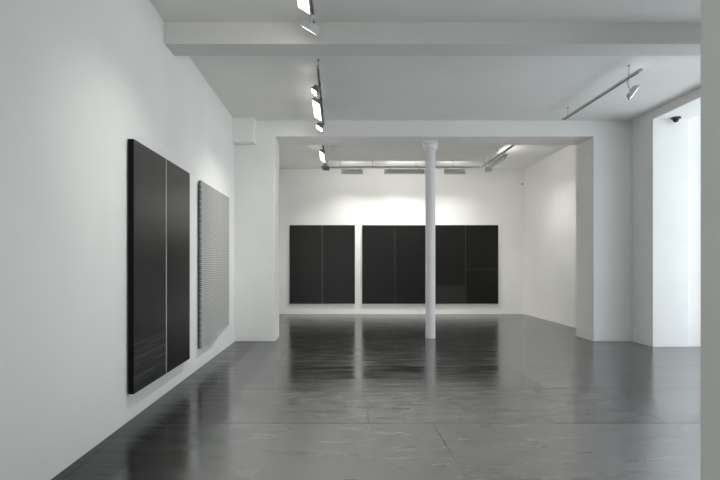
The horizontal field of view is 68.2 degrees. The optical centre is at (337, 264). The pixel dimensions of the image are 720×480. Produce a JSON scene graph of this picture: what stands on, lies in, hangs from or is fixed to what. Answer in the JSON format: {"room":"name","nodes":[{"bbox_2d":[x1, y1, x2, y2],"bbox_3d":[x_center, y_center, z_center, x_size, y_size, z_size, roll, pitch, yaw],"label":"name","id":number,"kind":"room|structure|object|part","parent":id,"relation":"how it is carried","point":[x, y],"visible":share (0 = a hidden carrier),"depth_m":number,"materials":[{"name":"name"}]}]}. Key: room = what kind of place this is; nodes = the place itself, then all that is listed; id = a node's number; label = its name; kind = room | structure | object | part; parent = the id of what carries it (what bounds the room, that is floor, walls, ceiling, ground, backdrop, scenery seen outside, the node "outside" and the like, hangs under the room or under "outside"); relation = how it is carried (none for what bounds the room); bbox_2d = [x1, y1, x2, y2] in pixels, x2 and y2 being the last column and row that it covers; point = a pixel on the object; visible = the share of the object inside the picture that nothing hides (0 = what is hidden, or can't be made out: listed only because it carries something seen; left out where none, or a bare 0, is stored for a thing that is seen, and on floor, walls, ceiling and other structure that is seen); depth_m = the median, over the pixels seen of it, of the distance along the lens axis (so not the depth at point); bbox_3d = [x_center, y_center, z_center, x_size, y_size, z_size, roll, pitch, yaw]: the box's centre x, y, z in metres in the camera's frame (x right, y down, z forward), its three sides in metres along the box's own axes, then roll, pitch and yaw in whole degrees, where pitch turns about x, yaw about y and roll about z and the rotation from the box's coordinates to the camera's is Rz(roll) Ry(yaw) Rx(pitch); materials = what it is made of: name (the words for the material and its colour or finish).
{"room":"museum","nodes":[
{"label":"museum","id":0,"kind":"room"},
{"bbox_2d":[0,0,234,479],"bbox_3d":[-1.908,-0.775,5.500,0.350,4.150,17.800,0,0,0],"label":"wall","id":1,"kind":"structure","parent":0,"point":[80,79],"depth_m":3.58,"materials":[{"name":"white paint"}]},
{"bbox_2d":[128,139,189,393],"bbox_3d":[-1.704,0.017,5.193,0.059,2.100,1.656,0,0,0],"label":"wall artwork","id":2,"kind":"object","parent":1,"relation":"attached to","point":[158,188],"visible":1,"depth_m":4.91,"materials":[{"name":"black paint"}]},
{"bbox_3d":[-1.698,0.017,4.776,0.046,2.100,0.822,0,0,0],"label":"panel","id":3,"kind":"part","parent":2,"relation":"part of","materials":[{"name":"black paint"}]},
{"bbox_3d":[-1.698,0.017,5.610,0.046,2.100,0.822,0,0,0],"label":"panel","id":4,"kind":"part","parent":2,"relation":"part of","materials":[{"name":"black paint"}]},
{"bbox_2d":[198,181,228,347],"bbox_3d":[-1.707,0.000,7.410,0.052,2.083,1.688,0,0,0],"label":"artwork","id":5,"kind":"object","parent":1,"relation":"attached to","point":[213,206],"visible":1,"depth_m":7.15,"materials":[{"name":"grey"}]},
{"bbox_2d":[51,314,700,479],"bbox_3d":[2.400,1.400,5.500,9.200,0.200,17.800,0,0,0],"label":"floor","id":6,"kind":"structure","parent":0,"point":[334,396],"depth_m":4.76,"materials":[{"name":"grey concrete"}]},
{"bbox_2d":[423,141,437,338],"bbox_3d":[1.641,-0.430,9.380,0.270,3.460,0.248,0,0,0],"label":"column","id":7,"kind":"structure","parent":6,"relation":"on","point":[430,147],"depth_m":9.30,"materials":[{"name":"white paint"}]},
{"bbox_2d":[279,169,523,313],"bbox_3d":[1.778,-0.775,14.150,7.023,4.150,0.400,0,0,0],"label":"wall","id":8,"kind":"structure","parent":0,"point":[306,196],"depth_m":13.95,"materials":[{"name":"white paint"}]},
{"bbox_2d":[290,225,354,303],"bbox_3d":[-0.400,-0.002,13.927,1.710,2.059,0.046,0,0,0],"label":"wall artwork","id":9,"kind":"object","parent":8,"relation":"attached to","point":[322,257],"visible":1,"depth_m":13.90,"materials":[{"name":"black paint"}]},
{"bbox_3d":[-0.830,-0.002,13.921,0.850,2.059,0.033,0,0,0],"label":"panel","id":10,"kind":"part","parent":9,"relation":"part of","materials":[{"name":"black paint"}]},
{"bbox_3d":[0.030,-0.002,13.921,0.850,2.059,0.033,0,0,0],"label":"panel","id":11,"kind":"part","parent":9,"relation":"part of","materials":[{"name":"black paint"}]},
{"bbox_2d":[362,225,424,303],"bbox_3d":[1.502,-0.002,13.927,1.710,2.059,0.046,0,0,0],"label":"wall artwork","id":12,"kind":"object","parent":8,"relation":"attached to","point":[393,256],"visible":0.93,"depth_m":13.90,"materials":[{"name":"black paint"}]},
{"bbox_3d":[1.072,-0.002,13.921,0.850,2.059,0.033,0,0,0],"label":"panel","id":13,"kind":"part","parent":12,"relation":"part of","materials":[{"name":"black paint"}]},
{"bbox_3d":[1.932,-0.002,13.921,0.850,2.059,0.033,0,0,0],"label":"panel","id":14,"kind":"part","parent":12,"relation":"part of","materials":[{"name":"black paint"}]},
{"bbox_2d":[435,225,497,303],"bbox_3d":[3.355,-0.002,13.926,1.710,2.059,0.048,0,0,0],"label":"wall artwork","id":15,"kind":"object","parent":8,"relation":"attached to","point":[466,256],"visible":0.99,"depth_m":13.90,"materials":[{"name":"black paint"}]},
{"bbox_3d":[2.925,-0.002,13.921,0.850,2.059,0.033,0,0,0],"label":"panel","id":16,"kind":"part","parent":15,"relation":"part of","materials":[{"name":"black paint"}]},
{"bbox_3d":[3.785,-0.002,13.921,0.850,2.059,0.033,0,0,0],"label":"panel","id":17,"kind":"part","parent":15,"relation":"part of","materials":[{"name":"black paint"}]},
{"bbox_2d":[279,145,568,168],"bbox_3d":[1.700,-2.780,11.985,7.800,0.540,4.830,0,0,0],"label":"ceiling","id":18,"kind":"structure","parent":0,"point":[290,156],"depth_m":12.23,"materials":[{"name":"white paint"}]},
{"bbox_2d":[322,145,514,167],"bbox_3d":[1.603,-2.427,11.295,3.811,0.166,3.146,0,0,0],"label":"track","id":19,"kind":"object","parent":18,"relation":"hanging from","point":[511,146],"visible":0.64,"depth_m":12.83,"materials":[{"name":"grey metal"}]},
{"bbox_2d":[319,149,325,162],"bbox_3d":[-0.314,-2.276,11.100,0.124,0.135,0.950,0,0,0],"label":"floodlight","id":20,"kind":"object","parent":19,"relation":"attached to","point":[321,152],"visible":1,"depth_m":10.97,"materials":[{"name":"grey"}]},
{"bbox_2d":[321,164,328,170],"bbox_3d":[-0.281,-2.261,12.342,0.160,0.168,0.124,0,0,-30],"label":"track spotlight","id":21,"kind":"object","parent":19,"relation":"hanging from","point":[324,167],"visible":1,"depth_m":12.31,"materials":[{"name":"grey metal"}]},
{"bbox_2d":[341,168,362,173],"bbox_3d":[0.352,-2.264,12.837,0.520,0.161,0.096,0,0,0],"label":"floodlight","id":22,"kind":"object","parent":19,"relation":"attached to","point":[344,170],"visible":1,"depth_m":12.80,"materials":[{"name":"grey metal"}]},
{"bbox_2d":[384,168,424,173],"bbox_3d":[1.625,-2.264,12.837,0.990,0.161,0.096,0,0,0],"label":"floodlight","id":23,"kind":"object","parent":19,"relation":"attached to","point":[389,170],"visible":0.95,"depth_m":12.80,"materials":[{"name":"grey metal"}]},
{"bbox_2d":[444,168,464,173],"bbox_3d":[2.835,-2.264,12.837,0.510,0.161,0.096,0,0,0],"label":"floodlight","id":24,"kind":"object","parent":19,"relation":"attached to","point":[446,170],"visible":1,"depth_m":12.80,"materials":[{"name":"grey metal"}]},
{"bbox_2d":[485,163,491,171],"bbox_3d":[3.484,-2.239,12.240,0.140,0.210,0.121,0,0,30],"label":"track spotlight","id":25,"kind":"object","parent":19,"relation":"hanging from","point":[487,169],"visible":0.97,"depth_m":12.21,"materials":[{"name":"grey metal"}]},
{"bbox_2d":[490,152,507,167],"bbox_3d":[3.478,-2.259,11.470,0.100,0.173,1.000,0,0,0],"label":"floodlight","id":26,"kind":"object","parent":19,"relation":"attached to","point":[503,157],"visible":1,"depth_m":11.34,"materials":[{"name":"grey metal"}]},
{"bbox_2d":[149,0,700,119],"bbox_3d":[1.700,-2.740,2.805,7.800,0.620,12.410,0,0,0],"label":"ceiling","id":27,"kind":"structure","parent":0,"point":[258,87],"depth_m":6.72,"materials":[{"name":"white paint"}]},
{"bbox_2d":[311,0,315,24],"bbox_3d":[-0.226,-2.347,3.340,0.036,0.166,3.516,0,0,0],"label":"track","id":28,"kind":"object","parent":27,"relation":"hanging from","point":[312,1],"visible":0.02,"depth_m":4.75,"materials":[{"name":"grey metal"}]},
{"bbox_2d":[296,0,311,15],"bbox_3d":[-0.276,-2.198,4.120,0.134,0.135,0.860,0,0,0],"label":"floodlight","id":29,"kind":"object","parent":28,"relation":"attached to","point":[304,5],"visible":1,"depth_m":4.45,"materials":[{"name":"grey"}]},
{"bbox_2d":[300,14,318,34],"bbox_3d":[-0.256,-2.187,4.859,0.123,0.152,0.140,0,0,33],"label":"track spotlight","id":30,"kind":"object","parent":28,"relation":"hanging from","point":[309,25],"visible":0.99,"depth_m":4.81,"materials":[{"name":"grey metal"}]},
{"bbox_3d":[-0.226,-2.231,4.840,0.034,0.065,0.070,0,0,33],"label":"stem","id":31,"kind":"part","parent":30,"relation":"part of","materials":[{"name":"grey metal"}]},
{"bbox_2d":[316,59,324,124],"bbox_3d":[-0.226,-2.347,7.385,0.036,0.166,2.566,0,0,0],"label":"track","id":32,"kind":"object","parent":27,"relation":"hanging from","point":[318,60],"visible":0.94,"depth_m":6.85,"materials":[{"name":"grey metal"}]},
{"bbox_2d":[311,83,320,96],"bbox_3d":[-0.268,-2.199,6.660,0.117,0.133,0.200,0,0,0],"label":"track spotlight","id":33,"kind":"object","parent":32,"relation":"hanging from","point":[315,89],"visible":1,"depth_m":6.61,"materials":[{"name":"grey"}]},
{"bbox_2d":[311,97,322,121],"bbox_3d":[-0.279,-2.199,7.500,0.140,0.135,0.860,0,0,0],"label":"floodlight","id":34,"kind":"object","parent":32,"relation":"attached to","point":[316,103],"visible":1,"depth_m":7.37,"materials":[{"name":"grey"}]},
{"bbox_3d":[-0.288,-2.172,7.282,0.103,0.066,0.405,0,0,0],"label":"lamp glass","id":35,"kind":"part","parent":34,"relation":"part of","materials":[{"name":"white glass"}]},
{"bbox_3d":[-0.288,-2.172,7.712,0.103,0.066,0.417,0,0,0],"label":"lamp glass","id":36,"kind":"part","parent":34,"relation":"part of","materials":[{"name":"white glass"}]},
{"bbox_2d":[316,121,323,131],"bbox_3d":[-0.274,-2.195,8.420,0.130,0.141,0.220,0,0,0],"label":"track spotlight","id":37,"kind":"object","parent":32,"relation":"hanging from","point":[319,126],"visible":1,"depth_m":8.32,"materials":[{"name":"grey"}]},
{"bbox_2d":[165,22,700,55],"bbox_3d":[1.619,-2.330,5.475,6.703,0.240,0.310,0,0,0],"label":"beam","id":38,"kind":"structure","parent":27,"relation":"attached to","point":[181,38],"depth_m":5.32,"materials":[{"name":"white paint"}]},
{"bbox_2d":[562,65,642,119],"bbox_3d":[3.556,-2.347,7.295,0.036,0.166,2.146,0,0,0],"label":"track","id":39,"kind":"object","parent":27,"relation":"hanging from","point":[636,72],"visible":1,"depth_m":7.04,"materials":[{"name":"grey metal"}]},
{"bbox_2d":[625,79,639,99],"bbox_3d":[3.609,-2.148,6.511,0.148,0.232,0.130,0,0,20],"label":"track spotlight","id":40,"kind":"object","parent":39,"relation":"hanging from","point":[634,88],"visible":1,"depth_m":6.46,"materials":[{"name":"grey metal"}]},
{"bbox_2d":[235,120,631,340],"bbox_3d":[1.933,-0.775,9.290,7.333,4.150,0.660,0,0,0],"label":"wall","id":41,"kind":"structure","parent":0,"point":[603,147],"depth_m":8.96,"materials":[{"name":"white paint"}]},
{"bbox_2d":[232,117,255,144],"bbox_3d":[-1.555,-2.225,8.855,0.356,0.410,0.210,0,0,0],"label":"boxing","id":42,"kind":"structure","parent":41,"relation":"attached to","point":[243,128],"depth_m":8.75,"materials":[{"name":"white paint"}]},
{"bbox_2d":[524,145,575,327],"bbox_3d":[5.240,-0.775,11.785,0.700,4.150,4.330,0,0,0],"label":"wall","id":43,"kind":"structure","parent":0,"point":[550,182],"depth_m":12.19,"materials":[{"name":"white paint"}]},
{"bbox_2d":[632,87,700,346],"bbox_3d":[5.255,-0.775,5.805,0.570,4.150,6.310,0,0,0],"label":"wall","id":44,"kind":"structure","parent":0,"point":[660,145],"depth_m":8.37,"materials":[{"name":"white paint"}]},
{"bbox_2d":[670,116,680,122],"bbox_3d":[5.270,-2.255,8.270,0.144,0.086,0.144,0,0,0],"label":"dome camera","id":45,"kind":"object","parent":44,"relation":"attached to","point":[675,119],"visible":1,"depth_m":8.24,"materials":[{"name":"black plastic"}]},
{"bbox_2d":[689,114,700,346],"bbox_3d":[5.745,-0.775,5.805,0.410,4.150,6.310,0,0,0],"label":"wall","id":46,"kind":"structure","parent":0,"point":[695,122],"depth_m":8.40,"materials":[{"name":"white paint"}]},
{"bbox_2d":[701,0,719,479],"bbox_3d":[3.475,-0.775,-0.150,2.990,4.150,6.100,0,0,0],"label":"wall","id":47,"kind":"structure","parent":0,"point":[710,9],"depth_m":2.82,"materials":[{"name":"white paint"}]}
]}

